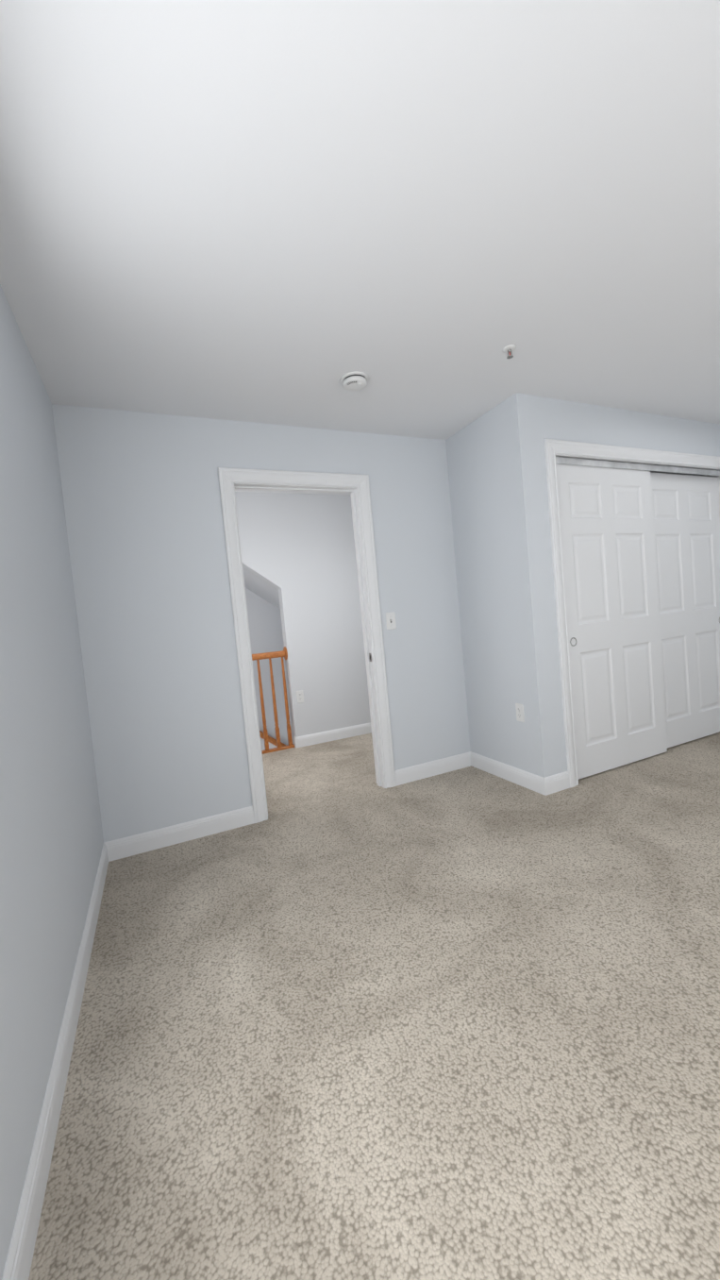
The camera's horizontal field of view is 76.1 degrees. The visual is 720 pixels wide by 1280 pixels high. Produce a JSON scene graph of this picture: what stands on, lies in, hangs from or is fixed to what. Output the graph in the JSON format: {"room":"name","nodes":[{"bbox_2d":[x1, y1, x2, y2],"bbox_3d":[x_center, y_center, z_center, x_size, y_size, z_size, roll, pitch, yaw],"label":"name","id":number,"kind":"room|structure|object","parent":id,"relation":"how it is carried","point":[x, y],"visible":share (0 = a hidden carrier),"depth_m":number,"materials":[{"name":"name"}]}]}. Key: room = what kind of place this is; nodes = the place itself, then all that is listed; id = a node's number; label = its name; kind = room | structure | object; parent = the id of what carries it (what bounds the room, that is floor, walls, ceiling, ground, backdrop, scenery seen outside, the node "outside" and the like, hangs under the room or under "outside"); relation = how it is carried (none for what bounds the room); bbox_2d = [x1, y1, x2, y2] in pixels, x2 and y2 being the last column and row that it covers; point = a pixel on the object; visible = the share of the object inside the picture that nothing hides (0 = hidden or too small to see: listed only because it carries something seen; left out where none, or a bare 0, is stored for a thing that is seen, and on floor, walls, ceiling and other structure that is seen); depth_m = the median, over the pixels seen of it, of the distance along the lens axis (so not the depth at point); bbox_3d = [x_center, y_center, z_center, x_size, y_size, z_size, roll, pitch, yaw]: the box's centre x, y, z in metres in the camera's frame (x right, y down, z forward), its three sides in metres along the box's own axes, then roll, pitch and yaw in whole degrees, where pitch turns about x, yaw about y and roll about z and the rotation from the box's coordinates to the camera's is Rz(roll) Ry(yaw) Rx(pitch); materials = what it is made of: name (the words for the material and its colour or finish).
{"room":"empty bedroom","nodes":[
{"label":"empty bedroom","id":0,"kind":"room"},
{"bbox_2d":[0,284,103,1279],"bbox_3d":[-0.673,0.007,0.495,0.120,2.440,4.220,-6,3,-24],"label":"wall","id":1,"kind":"structure","parent":0,"point":[51,839],"depth_m":1.42,"materials":[{"name":"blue paint"}]},
{"bbox_2d":[1,841,111,1279],"bbox_3d":[-0.515,1.161,0.590,0.013,0.106,4.190,-6,3,-24],"label":"baseboard","id":2,"kind":"structure","parent":1,"relation":"attached to","point":[20,1254],"depth_m":1.11,"materials":[{"name":"white paint"}]},
{"bbox_2d":[51,404,471,842],"bbox_3d":[0.572,-0.244,3.438,4.840,2.440,0.120,-6,3,-24],"label":"wall","id":3,"kind":"structure","parent":0,"point":[143,514],"depth_m":2.67,"materials":[{"name":"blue paint"}]},
{"bbox_2d":[111,805,254,860],"bbox_3d":[-1.002,1.108,2.661,0.773,0.106,0.013,-6,3,-24],"label":"baseboard","id":4,"kind":"structure","parent":3,"relation":"attached to","point":[136,844],"depth_m":2.64,"materials":[{"name":"white paint"}]},
{"bbox_2d":[218,467,396,823],"bbox_3d":[-0.320,0.001,3.027,0.989,2.152,0.138,-6,3,-24],"label":"door frame","id":5,"kind":"structure","parent":3,"relation":"attached to","point":[227,477],"depth_m":2.97,"materials":[{"name":"white paint"}]},
{"bbox_2d":[386,612,396,629],"bbox_3d":[0.218,-0.133,3.204,0.072,0.117,0.016,-6,3,-24],"label":"light switch","id":6,"kind":"object","parent":3,"relation":"attached to","point":[391,620],"visible":1,"depth_m":3.21,"materials":[{"name":"white plastic"}]},
{"bbox_2d":[242,566,280,608],"bbox_3d":[-0.304,-0.059,5.178,3.802,2.814,0.850,-6,3,-24],"label":"ceiling soffit","id":7,"kind":"structure","parent":0,"point":[259,586],"depth_m":4.80,"materials":[{"name":"white paint"}]},
{"bbox_2d":[245,588,293,750],"bbox_3d":[-0.529,1.060,5.615,5.320,5.040,0.120,-6,3,-24],"label":"wall","id":8,"kind":"structure","parent":0,"point":[264,623],"depth_m":5.30,"materials":[{"name":"white paint"}]},
{"bbox_2d":[259,730,286,746],"bbox_3d":[-0.714,1.361,5.425,3.509,2.777,0.078,-6,3,-24],"label":"wall handrail","id":9,"kind":"object","parent":8,"relation":"attached to","point":[272,740],"depth_m":5.25,"materials":[{"name":"brown wood"}]},
{"bbox_2d":[235,491,370,741],"bbox_3d":[0.160,-0.273,4.854,4.422,2.440,0.120,-6,3,-24],"label":"wall","id":10,"kind":"structure","parent":0,"point":[298,551],"depth_m":4.51,"materials":[{"name":"white paint"}]},
{"bbox_2d":[296,690,303,703],"bbox_3d":[-0.580,0.548,4.455,0.072,0.117,0.008,-6,3,-24],"label":"outlet","id":11,"kind":"object","parent":10,"relation":"attached to","point":[300,696],"visible":1,"depth_m":4.45,"materials":[{"name":"white plastic"}]},
{"bbox_2d":[293,722,371,748],"bbox_3d":[0.826,0.827,5.116,3.223,0.106,0.063,-6,3,-24],"label":"baseboard","id":12,"kind":"structure","parent":10,"relation":"attached to","point":[329,735],"depth_m":4.58,"materials":[{"name":"white paint"}]},
{"bbox_2d":[0,0,719,495],"bbox_3d":[0.903,-1.534,2.532,6.160,0.150,6.890,-6,3,-24],"label":"ceiling","id":13,"kind":"structure","parent":0,"point":[421,213],"depth_m":1.40,"materials":[{"name":"white paint"}]},
{"bbox_2d":[340,370,368,390],"bbox_3d":[-0.028,-1.346,2.411,0.148,0.044,0.148,-6,3,-24],"label":"smoke detector","id":14,"kind":"object","parent":13,"relation":"attached to","point":[356,380],"visible":1,"depth_m":2.38,"materials":[{"name":"white plastic"}]},
{"bbox_2d":[503,344,516,358],"bbox_3d":[0.735,-1.408,2.256,0.062,0.043,0.062,-6,3,-24],"label":"sprinkler head","id":15,"kind":"object","parent":13,"relation":"attached to","point":[510,348],"visible":1,"depth_m":2.25},
{"bbox_2d":[28,731,719,1279],"bbox_3d":[1.141,1.093,2.656,6.160,0.250,6.890,-6,3,-24],"label":"floor","id":16,"kind":"structure","parent":0,"point":[344,1015],"depth_m":1.29,"materials":[{"name":"carpet"}]},
{"bbox_2d":[252,646,294,754],"bbox_3d":[-1.308,0.589,4.195,1.380,1.050,0.132,-6,3,-24],"label":"stair railing","id":17,"kind":"object","parent":16,"relation":"on","point":[258,657],"visible":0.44,"depth_m":4.40,"materials":[{"name":"brown wood"}]},
{"bbox_2d":[445,403,529,772],"bbox_3d":[0.920,-0.265,3.200,0.120,2.440,0.600,-6,3,-24],"label":"wall","id":18,"kind":"structure","parent":0,"point":[479,486],"depth_m":3.14,"materials":[{"name":"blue paint"}]},
{"bbox_2d":[515,703,524,722],"bbox_3d":[1.034,0.469,2.975,0.008,0.117,0.072,-6,3,-24],"label":"outlet","id":19,"kind":"object","parent":18,"relation":"attached to","point":[520,713],"visible":1,"depth_m":2.97,"materials":[{"name":"white plastic"}]},
{"bbox_2d":[502,392,719,777],"bbox_3d":[2.039,-0.371,3.311,2.260,2.440,0.120,-6,3,-24],"label":"wall","id":20,"kind":"structure","parent":0,"point":[531,423],"depth_m":2.86,"materials":[{"name":"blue paint"}]},
{"bbox_2d":[394,751,570,795],"bbox_3d":[0.785,0.927,3.074,0.866,0.106,0.733,-6,3,-24],"label":"baseboard","id":21,"kind":"structure","parent":20,"relation":"attached to","point":[551,784],"depth_m":3.25,"materials":[{"name":"white paint"}]},
{"bbox_2d":[543,438,719,788],"bbox_3d":[2.168,-0.253,3.294,2.061,2.182,0.018,-6,3,-24],"label":"trim","id":22,"kind":"structure","parent":20,"relation":"attached to","point":[553,447],"depth_m":2.90,"materials":[{"name":"white paint"}]},
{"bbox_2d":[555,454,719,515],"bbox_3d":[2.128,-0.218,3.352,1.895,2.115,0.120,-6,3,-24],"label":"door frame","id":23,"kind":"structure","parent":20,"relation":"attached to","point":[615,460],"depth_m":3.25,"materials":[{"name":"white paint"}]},
{"bbox_2d":[555,455,719,476],"bbox_3d":[2.034,-1.227,3.310,1.853,0.045,0.092,-6,3,-24],"label":"track","id":24,"kind":"object","parent":20,"relation":"attached to","point":[666,469],"visible":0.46,"depth_m":3.23,"materials":[{"name":"metal"}]},
{"bbox_2d":[555,463,667,779],"bbox_3d":[1.738,-0.150,3.160,0.930,2.045,0.037,-6,3,-24],"label":"closet door","id":25,"kind":"structure","parent":24,"relation":"hanging from","point":[607,528],"depth_m":3.13,"materials":[{"name":"white paint"}]},
{"bbox_2d":[650,471,719,748],"bbox_3d":[2.536,-0.242,3.567,0.930,2.045,0.037,-6,3,-24],"label":"closet door","id":26,"kind":"structure","parent":24,"relation":"hanging from","point":[686,518],"depth_m":3.55,"materials":[{"name":"white paint"}]}
]}

